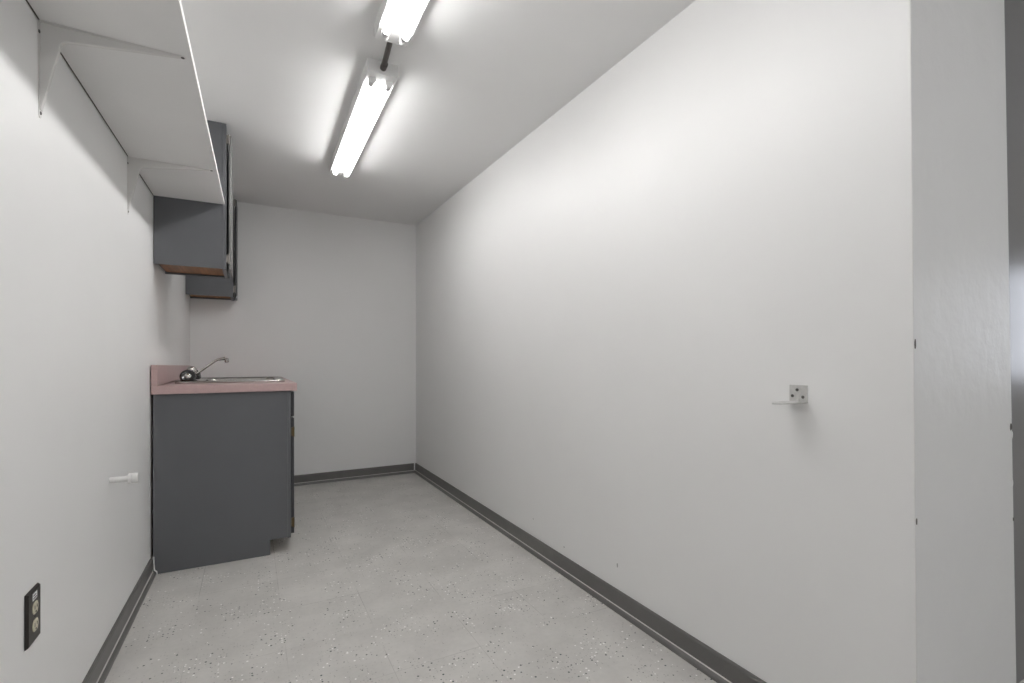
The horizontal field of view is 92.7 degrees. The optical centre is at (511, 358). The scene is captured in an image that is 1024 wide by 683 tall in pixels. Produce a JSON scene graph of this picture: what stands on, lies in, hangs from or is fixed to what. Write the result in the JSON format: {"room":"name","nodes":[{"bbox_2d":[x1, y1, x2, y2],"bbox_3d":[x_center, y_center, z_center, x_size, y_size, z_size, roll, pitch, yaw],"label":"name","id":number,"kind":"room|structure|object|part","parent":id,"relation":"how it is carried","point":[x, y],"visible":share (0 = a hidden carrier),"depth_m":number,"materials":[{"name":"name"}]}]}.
{"room":"utility room","nodes":[
{"label":"utility room","id":0,"kind":"room"},
{"bbox_2d":[0,0,189,682],"bbox_3d":[-1.088,-0.092,1.000,0.100,2.225,5.992,0,0,-27],"label":"wall","id":1,"kind":"structure","parent":0,"point":[87,311],"depth_m":1.33,"materials":[{"name":"white paint"}]},
{"bbox_2d":[24,583,39,650],"bbox_3d":[-1.078,0.578,1.100,0.009,0.121,0.075,0,0,-28],"label":"wall outlet","id":2,"kind":"object","parent":1,"relation":"attached to","point":[32,598],"visible":1,"depth_m":1.08,"materials":[{"name":"black plastic"}]},
{"bbox_2d":[32,600,38,614],"bbox_3d":[-1.076,0.560,1.101,0.004,0.026,0.030,0,0,-28],"label":"receptacle","id":3,"kind":"object","parent":2,"relation":"attached to","point":[35,603],"depth_m":1.10,"materials":[{"name":"beige plastic"}]},
{"bbox_2d":[32,617,38,631],"bbox_3d":[-1.076,0.600,1.101,0.004,0.026,0.030,0,0,-28],"label":"receptacle","id":4,"kind":"object","parent":2,"relation":"attached to","point":[35,620],"depth_m":1.10,"materials":[{"name":"beige plastic"}]},
{"bbox_2d":[37,20,185,117],"bbox_3d":[-0.978,-0.675,1.208,0.287,0.224,0.027,0,0,-28],"label":"shelf bracket","id":5,"kind":"object","parent":1,"relation":"attached to","point":[52,37],"visible":1,"depth_m":1.15,"materials":[{"name":"white metal"}]},
{"bbox_3d":[-1.103,-0.674,1.141,0.002,0.222,0.026,0,0,-28],"label":"wall leg","id":6,"kind":"part","parent":5,"relation":"part of","materials":[{"name":"white paint"}]},
{"bbox_3d":[-0.977,-0.786,1.209,0.285,0.002,0.026,0,0,-28],"label":"shelf leg","id":7,"kind":"part","parent":5,"relation":"part of","materials":[{"name":"white paint"}]},
{"bbox_2d":[82,557,157,682],"bbox_3d":[-0.675,0.976,0.335,0.029,0.088,4.429,0,0,-27],"label":"baseboard","id":8,"kind":"structure","parent":1,"relation":"attached to","point":[100,668],"depth_m":1.76,"materials":[{"name":"grey rubber"}]},
{"bbox_3d":[-0.670,1.010,0.334,0.013,0.019,4.423,0,0,-27],"label":"shoe molding","id":9,"kind":"part","parent":8,"relation":"part of","materials":[{"name":"grey paint"}]},
{"bbox_2d":[109,472,139,483],"bbox_3d":[-1.346,0.416,1.695,0.080,0.036,0.036,0,0,-28],"label":"pipe stub","id":10,"kind":"object","parent":1,"relation":"attached to","point":[131,477],"visible":1,"depth_m":1.69,"materials":[{"name":"white plastic"}]},
{"bbox_2d":[26,0,223,203],"bbox_3d":[-1.014,-0.796,1.292,0.301,0.019,2.539,0,0,-27],"label":"wall shelf","id":11,"kind":"object","parent":1,"relation":"attached to","point":[152,105],"visible":0.87,"depth_m":1.40,"materials":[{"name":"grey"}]},
{"bbox_2d":[127,156,213,213],"bbox_3d":[-1.372,-0.675,1.970,0.287,0.224,0.027,0,0,-28],"label":"shelf bracket","id":12,"kind":"object","parent":1,"relation":"attached to","point":[134,165],"visible":1,"depth_m":1.91,"materials":[{"name":"white metal"}]},
{"bbox_3d":[-1.498,-0.674,1.903,0.002,0.222,0.026,0,0,-28],"label":"wall leg","id":13,"kind":"part","parent":12,"relation":"part of","materials":[{"name":"white paint"}]},
{"bbox_3d":[-1.371,-0.786,1.971,0.285,0.002,0.026,0,0,-28],"label":"shelf leg","id":14,"kind":"part","parent":12,"relation":"part of","materials":[{"name":"white paint"}]},
{"bbox_2d":[151,365,189,385],"bbox_3d":[-2.028,0.077,2.940,0.026,0.099,1.475,0,0,-28],"label":"backsplash","id":15,"kind":"structure","parent":1,"relation":"attached to","point":[160,374],"depth_m":2.51,"materials":[{"name":"pink laminate"}]},
{"bbox_2d":[153,120,232,278],"bbox_3d":[-1.663,-0.830,2.574,0.326,0.746,0.335,0,0,-28],"label":"upper cabinet","id":16,"kind":"object","parent":1,"relation":"attached to","point":[191,238],"visible":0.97,"depth_m":2.45,"materials":[{"name":"grey wood"}]},
{"bbox_3d":[-1.678,-0.472,2.566,0.279,0.022,0.307,0,0,-28],"label":"panel","id":17,"kind":"part","parent":16,"relation":"part of","materials":[{"name":"brown wood"}]},
{"bbox_3d":[-1.547,-0.830,2.637,0.019,0.746,0.333,0,0,-28],"label":"frame","id":18,"kind":"part","parent":16,"relation":"part of","materials":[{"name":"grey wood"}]},
{"bbox_3d":[-1.524,-0.804,2.648,0.012,0.691,0.308,0,0,-28],"label":"door","id":19,"kind":"part","parent":16,"relation":"part of","materials":[{"name":"grey paint"}]},
{"bbox_2d":[186,194,237,300],"bbox_3d":[-2.179,-0.824,3.554,0.308,0.759,0.251,0,0,-28],"label":"upper cabinet","id":20,"kind":"object","parent":1,"relation":"attached to","point":[199,287],"visible":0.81,"depth_m":3.48,"materials":[{"name":"grey wood"}]},
{"bbox_3d":[-2.195,-0.459,3.546,0.263,0.022,0.223,0,0,-28],"label":"panel","id":21,"kind":"part","parent":20,"relation":"part of","materials":[{"name":"brown wood"}]},
{"bbox_3d":[-2.071,-0.824,3.613,0.019,0.759,0.249,0,0,-28],"label":"frame","id":22,"kind":"part","parent":20,"relation":"part of","materials":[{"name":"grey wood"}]},
{"bbox_3d":[-2.048,-0.798,3.624,0.012,0.704,0.224,0,0,-28],"label":"door","id":23,"kind":"part","parent":20,"relation":"part of","materials":[{"name":"grey paint"}]},
{"bbox_2d":[190,202,415,474],"bbox_3d":[-1.643,-0.092,4.043,1.711,2.225,0.100,0,0,-28],"label":"wall","id":24,"kind":"structure","parent":0,"point":[325,305],"depth_m":4.04,"materials":[{"name":"white paint"}]},
{"bbox_2d":[294,463,413,485],"bbox_3d":[-1.345,0.979,4.134,1.056,0.083,0.022,0,0,-28],"label":"baseboard","id":25,"kind":"structure","parent":24,"relation":"attached to","point":[334,476],"depth_m":4.13,"materials":[{"name":"grey rubber"}]},
{"bbox_3d":[-1.343,1.010,4.130,1.056,0.020,0.013,0,0,-28],"label":"shoe molding","id":26,"kind":"part","parent":25,"relation":"part of","materials":[{"name":"grey rubber"}]},
{"bbox_2d":[181,0,694,224],"bbox_3d":[0.883,-1.255,2.056,4.700,0.100,5.990,0,0,-28],"label":"ceiling","id":27,"kind":"structure","parent":0,"point":[475,78],"depth_m":2.11,"materials":[{"name":"white paint"}]},
{"bbox_2d":[329,57,397,177],"bbox_3d":[-0.803,-1.166,2.520,0.124,0.078,1.225,0,0,-27],"label":"strip light","id":28,"kind":"object","parent":27,"relation":"attached to","point":[375,85],"visible":1,"depth_m":2.28,"materials":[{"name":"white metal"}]},
{"bbox_2d":[380,42,392,70],"bbox_3d":[-0.480,-1.178,1.879,0.028,0.025,0.214,0,0,-23],"label":"conduit","id":29,"kind":"object","parent":27,"relation":"attached to","point":[384,64],"visible":0.61,"depth_m":1.89,"materials":[{"name":"grey metal"}]},
{"bbox_2d":[374,0,428,47],"bbox_3d":[-0.161,-1.166,1.236,0.124,0.078,1.225,0,0,-27],"label":"strip light","id":30,"kind":"object","parent":27,"relation":"attached to","point":[396,21],"visible":1,"depth_m":1.65,"materials":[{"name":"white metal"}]},
{"bbox_2d":[104,473,1023,682],"bbox_3d":[0.883,1.070,2.056,4.700,0.100,5.990,0,0,-28],"label":"floor","id":31,"kind":"structure","parent":0,"point":[384,579],"depth_m":1.96,"materials":[{"name":"concrete"}]},
{"bbox_2d":[153,391,294,573],"bbox_3d":[-1.762,0.594,3.077,0.612,0.851,1.439,0,0,-28],"label":"base cabinet","id":32,"kind":"object","parent":31,"relation":"on","point":[223,463],"visible":0.83,"depth_m":2.43,"materials":[{"name":"grey wood"}]},
{"bbox_2d":[151,365,296,394],"bbox_3d":[-1.762,0.104,3.083,0.629,0.153,1.475,0,0,-28],"label":"countertop","id":33,"kind":"structure","parent":32,"relation":"on","point":[162,376],"depth_m":2.45,"materials":[{"name":"pink laminate"}]},
{"bbox_2d":[179,357,228,380],"bbox_3d":[-1.731,0.059,2.760,0.228,0.144,0.258,0,0,-28],"label":"kitchen faucet","id":34,"kind":"object","parent":33,"relation":"on","point":[191,374],"visible":0.95,"depth_m":2.71,"materials":[{"name":"silver metal"}]},
{"bbox_3d":[-1.748,0.095,2.631,0.076,0.073,0.047,0,0,-28],"label":"knob","id":35,"kind":"part","parent":34,"relation":"part of","materials":[{"name":"silver metal"}]},
{"bbox_3d":[-1.714,0.042,2.769,0.156,0.110,0.019,0,0,-28],"label":"spout","id":36,"kind":"part","parent":34,"relation":"part of","materials":[{"name":"silver metal"}]},
{"bbox_2d":[175,377,284,383],"bbox_3d":[-1.655,0.204,2.902,0.526,0.175,0.560,0,0,-28],"label":"sink","id":37,"kind":"object","parent":33,"relation":"in","point":[211,379],"visible":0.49,"depth_m":2.78,"materials":[{"name":"silver metal"}]},
{"bbox_3d":[-1.516,0.557,3.211,0.017,0.775,1.435,0,0,-28],"label":"frame","id":38,"kind":"part","parent":32,"relation":"part of","materials":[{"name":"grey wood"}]},
{"bbox_3d":[-1.275,0.241,2.798,0.015,0.134,0.460,0,0,-28],"label":"drawer","id":39,"kind":"part","parent":32,"relation":"part of","materials":[{"name":"grey paint"}]},
{"bbox_3d":[-1.275,0.620,2.798,0.015,0.612,0.460,0,0,-28],"label":"door","id":40,"kind":"part","parent":32,"relation":"part of","materials":[{"name":"grey paint"}]},
{"bbox_2d":[416,0,915,682],"bbox_3d":[0.246,-0.092,2.926,0.565,2.225,3.855,0,0,-28],"label":"wall","id":41,"kind":"structure","parent":0,"point":[613,314],"depth_m":1.57,"materials":[{"name":"white paint"}]},
{"bbox_2d":[414,463,766,682],"bbox_3d":[0.003,0.979,2.759,0.022,0.083,3.720,0,0,-28],"label":"baseboard","id":42,"kind":"structure","parent":41,"relation":"attached to","point":[707,660],"depth_m":1.98,"materials":[{"name":"grey paint"}]},
{"bbox_2d":[772,385,807,404],"bbox_3d":[0.734,0.095,1.305,0.109,0.048,0.050,0,0,-28],"label":"bracket","id":43,"kind":"object","parent":41,"relation":"attached to","point":[798,394],"visible":1,"depth_m":1.32,"materials":[{"name":"metal"}]},
{"bbox_3d":[0.734,0.117,1.305,0.109,0.004,0.050,0,0,-28],"label":"shelf leg","id":44,"kind":"part","parent":43,"relation":"part of","materials":[{"name":"metal"}]},
{"bbox_3d":[0.781,0.095,1.330,0.002,0.047,0.050,0,0,-28],"label":"wall leg","id":45,"kind":"part","parent":43,"relation":"part of","materials":[{"name":"metal"}]},
{"bbox_2d":[910,0,1015,682],"bbox_3d":[1.154,-0.092,1.234,0.564,2.225,0.019,0,0,-28],"label":"door","id":46,"kind":"structure","parent":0,"point":[965,582],"depth_m":1.21,"materials":[{"name":"paint"}]},
{"bbox_2d":[1004,0,1023,682],"bbox_3d":[2.323,-0.092,1.984,2.230,2.225,0.100,0,0,-28],"label":"wall","id":47,"kind":"structure","parent":0,"point":[1013,9],"depth_m":1.53,"materials":[{"name":"grey paint"}]}
]}

